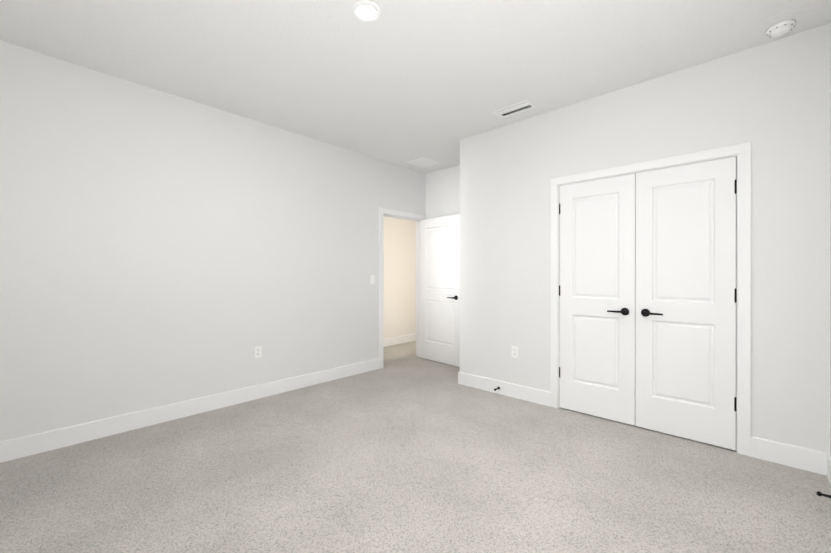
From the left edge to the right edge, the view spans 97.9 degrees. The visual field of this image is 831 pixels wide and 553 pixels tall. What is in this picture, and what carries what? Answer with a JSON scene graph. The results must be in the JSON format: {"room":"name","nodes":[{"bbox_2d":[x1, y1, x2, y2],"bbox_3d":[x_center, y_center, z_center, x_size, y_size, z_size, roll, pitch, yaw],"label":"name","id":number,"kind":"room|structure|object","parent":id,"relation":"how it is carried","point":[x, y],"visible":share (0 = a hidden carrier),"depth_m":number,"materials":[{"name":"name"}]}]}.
{"room":"empty bedroom","nodes":[
{"label":"empty bedroom","id":0,"kind":"room"},
{"bbox_2d":[0,41,423,440],"bbox_3d":[-1.534,-0.165,3.711,0.120,2.750,5.060,0,0,43],"label":"wall","id":1,"kind":"structure","parent":0,"point":[158,247],"depth_m":3.00,"materials":[{"name":"white paint"}]},
{"bbox_2d":[0,358,379,462],"bbox_3d":[-1.790,1.142,3.338,0.014,0.135,3.863,0,0,43],"label":"baseboard","id":2,"kind":"structure","parent":1,"relation":"attached to","point":[11,449],"depth_m":2.98,"materials":[{"name":"white wood"}]},
{"bbox_2d":[254,346,261,357],"bbox_3d":[-1.562,0.750,3.588,0.008,0.115,0.070,0,0,43],"label":"outlet","id":3,"kind":"object","parent":1,"relation":"attached to","point":[257,351],"visible":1,"depth_m":3.59,"materials":[{"name":"white plastic"}]},
{"bbox_2d":[371,275,374,283],"bbox_3d":[-0.551,0.038,4.673,0.012,0.115,0.070,0,0,43],"label":"light switch","id":4,"kind":"object","parent":1,"relation":"attached to","point":[372,279],"visible":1,"depth_m":4.67,"materials":[{"name":"white plastic"}]},
{"bbox_2d":[379,208,425,367],"bbox_3d":[-0.210,0.151,5.137,0.156,2.114,0.924,0,0,43],"label":"door frame","id":5,"kind":"structure","parent":1,"relation":"attached to","point":[382,211],"depth_m":4.98,"materials":[{"name":"white wood"}]},
{"bbox_2d":[421,214,459,366],"bbox_3d":[0.347,0.183,5.069,0.151,2.030,0.784,0,0,-42],"label":"entry door","id":6,"kind":"structure","parent":1,"relation":"in","point":[440,289],"depth_m":5.04,"materials":[{"name":"white wood"}]},
{"bbox_2d":[384,216,415,338],"bbox_3d":[-1.051,-0.168,5.774,0.120,2.750,5.740,0,0,43],"label":"wall","id":7,"kind":"structure","parent":0,"point":[399,277],"depth_m":6.49,"materials":[{"name":"white paint"}]},
{"bbox_2d":[384,333,415,346],"bbox_3d":[-1.001,1.140,5.730,0.014,0.135,5.500,0,0,43],"label":"baseboard","id":8,"kind":"structure","parent":7,"relation":"attached to","point":[399,339],"depth_m":6.47,"materials":[{"name":"white wood"}]},
{"bbox_2d":[0,341,830,552],"bbox_3d":[0.311,1.240,3.487,5.230,0.060,7.240,0,0,43],"label":"floor","id":9,"kind":"structure","parent":0,"point":[405,449],"depth_m":2.11,"materials":[{"name":"carpet"}]},
{"bbox_2d":[0,0,830,173],"bbox_3d":[0.311,-1.590,3.484,5.230,0.100,7.240,0,0,43],"label":"ceiling","id":10,"kind":"structure","parent":0,"point":[400,82],"depth_m":2.46,"materials":[{"name":"white paint"}]},
{"bbox_2d":[351,0,380,22],"bbox_3d":[-0.286,-1.534,2.100,0.172,0.010,0.172,0,0,43],"label":"recessed light","id":11,"kind":"object","parent":10,"relation":"in","point":[366,11],"visible":1,"depth_m":2.09,"materials":[{"name":"white plastic"}]},
{"bbox_2d":[406,157,439,167],"bbox_3d":[0.107,-1.537,4.888,0.330,0.009,0.330,0,0,43],"label":"access panel","id":12,"kind":"object","parent":10,"relation":"attached to","point":[422,162],"visible":0.98,"depth_m":4.86,"materials":[{"name":"white"}]},
{"bbox_2d":[492,99,536,117],"bbox_3d":[0.908,-1.536,3.326,0.355,0.007,0.190,0,0,43],"label":"ceiling vent","id":13,"kind":"object","parent":10,"relation":"in","point":[517,108],"visible":1,"depth_m":3.31,"materials":[{"name":"white metal"}]},
{"bbox_2d":[766,19,795,37],"bbox_3d":[2.250,-1.515,2.229,0.132,0.047,0.132,0,0,43],"label":"smoke detector","id":14,"kind":"object","parent":10,"relation":"attached to","point":[781,28],"visible":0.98,"depth_m":2.20,"materials":[{"name":"white plastic"}]},
{"bbox_2d":[424,166,455,218],"bbox_3d":[1.624,-0.166,4.135,3.930,2.750,0.140,0,0,43],"label":"wall","id":15,"kind":"structure","parent":0,"point":[439,186],"depth_m":5.24,"materials":[{"name":"white paint"}]},
{"bbox_2d":[456,24,827,451],"bbox_3d":[1.546,-0.165,3.184,2.750,2.750,0.120,0,0,43],"label":"wall","id":16,"kind":"structure","parent":0,"point":[769,96],"depth_m":2.63,"materials":[{"name":"white paint"}]},
{"bbox_2d":[458,372,549,406],"bbox_3d":[0.870,1.142,3.723,1.057,0.135,0.014,0,0,43],"label":"baseboard","id":17,"kind":"structure","parent":16,"relation":"attached to","point":[538,396],"depth_m":3.66,"materials":[{"name":"white wood"}]},
{"bbox_2d":[512,346,517,357],"bbox_3d":[0.991,0.754,3.614,0.070,0.115,0.008,0,0,43],"label":"outlet","id":18,"kind":"object","parent":16,"relation":"attached to","point":[514,351],"visible":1,"depth_m":3.61,"materials":[{"name":"white plastic"}]},
{"bbox_2d":[559,173,635,425],"bbox_3d":[1.532,0.185,3.106,0.608,2.030,0.093,0,0,43],"label":"closet door","id":19,"kind":"structure","parent":16,"relation":"in","point":[597,296],"depth_m":3.10,"materials":[{"name":"white wood"}]},
{"bbox_2d":[550,142,750,456],"bbox_3d":[1.802,0.179,2.946,1.260,2.062,0.124,0,0,43],"label":"door frame","id":20,"kind":"structure","parent":16,"relation":"attached to","point":[736,270],"depth_m":2.52,"materials":[{"name":"white wood"}]},
{"bbox_2d":[635,156,736,450],"bbox_3d":[1.981,0.186,2.689,0.608,2.030,0.093,0,0,43],"label":"closet door","id":21,"kind":"structure","parent":16,"relation":"in","point":[685,330],"depth_m":2.68,"materials":[{"name":"white wood"}]},
{"bbox_2d":[751,436,823,474],"bbox_3d":[2.371,1.144,2.328,0.313,0.135,0.014,0,0,43],"label":"baseboard","id":22,"kind":"structure","parent":16,"relation":"attached to","point":[811,460],"depth_m":2.31,"materials":[{"name":"white wood"}]},
{"bbox_2d":[824,23,830,454],"bbox_3d":[1.441,-0.162,0.948,0.120,2.750,5.060,0,0,43],"label":"wall","id":23,"kind":"structure","parent":0,"point":[827,94],"depth_m":2.20,"materials":[{"name":"white paint"}]},
{"bbox_2d":[817,491,830,497],"bbox_3d":[2.153,1.146,1.885,0.083,0.030,0.030,0,0,43],"label":"door stop","id":24,"kind":"object","parent":23,"relation":"attached to","point":[819,493],"visible":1,"depth_m":1.90,"materials":[{"name":"black metal"}]},
{"bbox_2d":[824,452,830,484],"bbox_3d":[1.133,1.145,0.717,0.014,0.135,4.060,0,0,43],"label":"baseboard","id":25,"kind":"structure","parent":23,"relation":"attached to","point":[827,457],"depth_m":2.18,"materials":[{"name":"white wood"}]}
]}

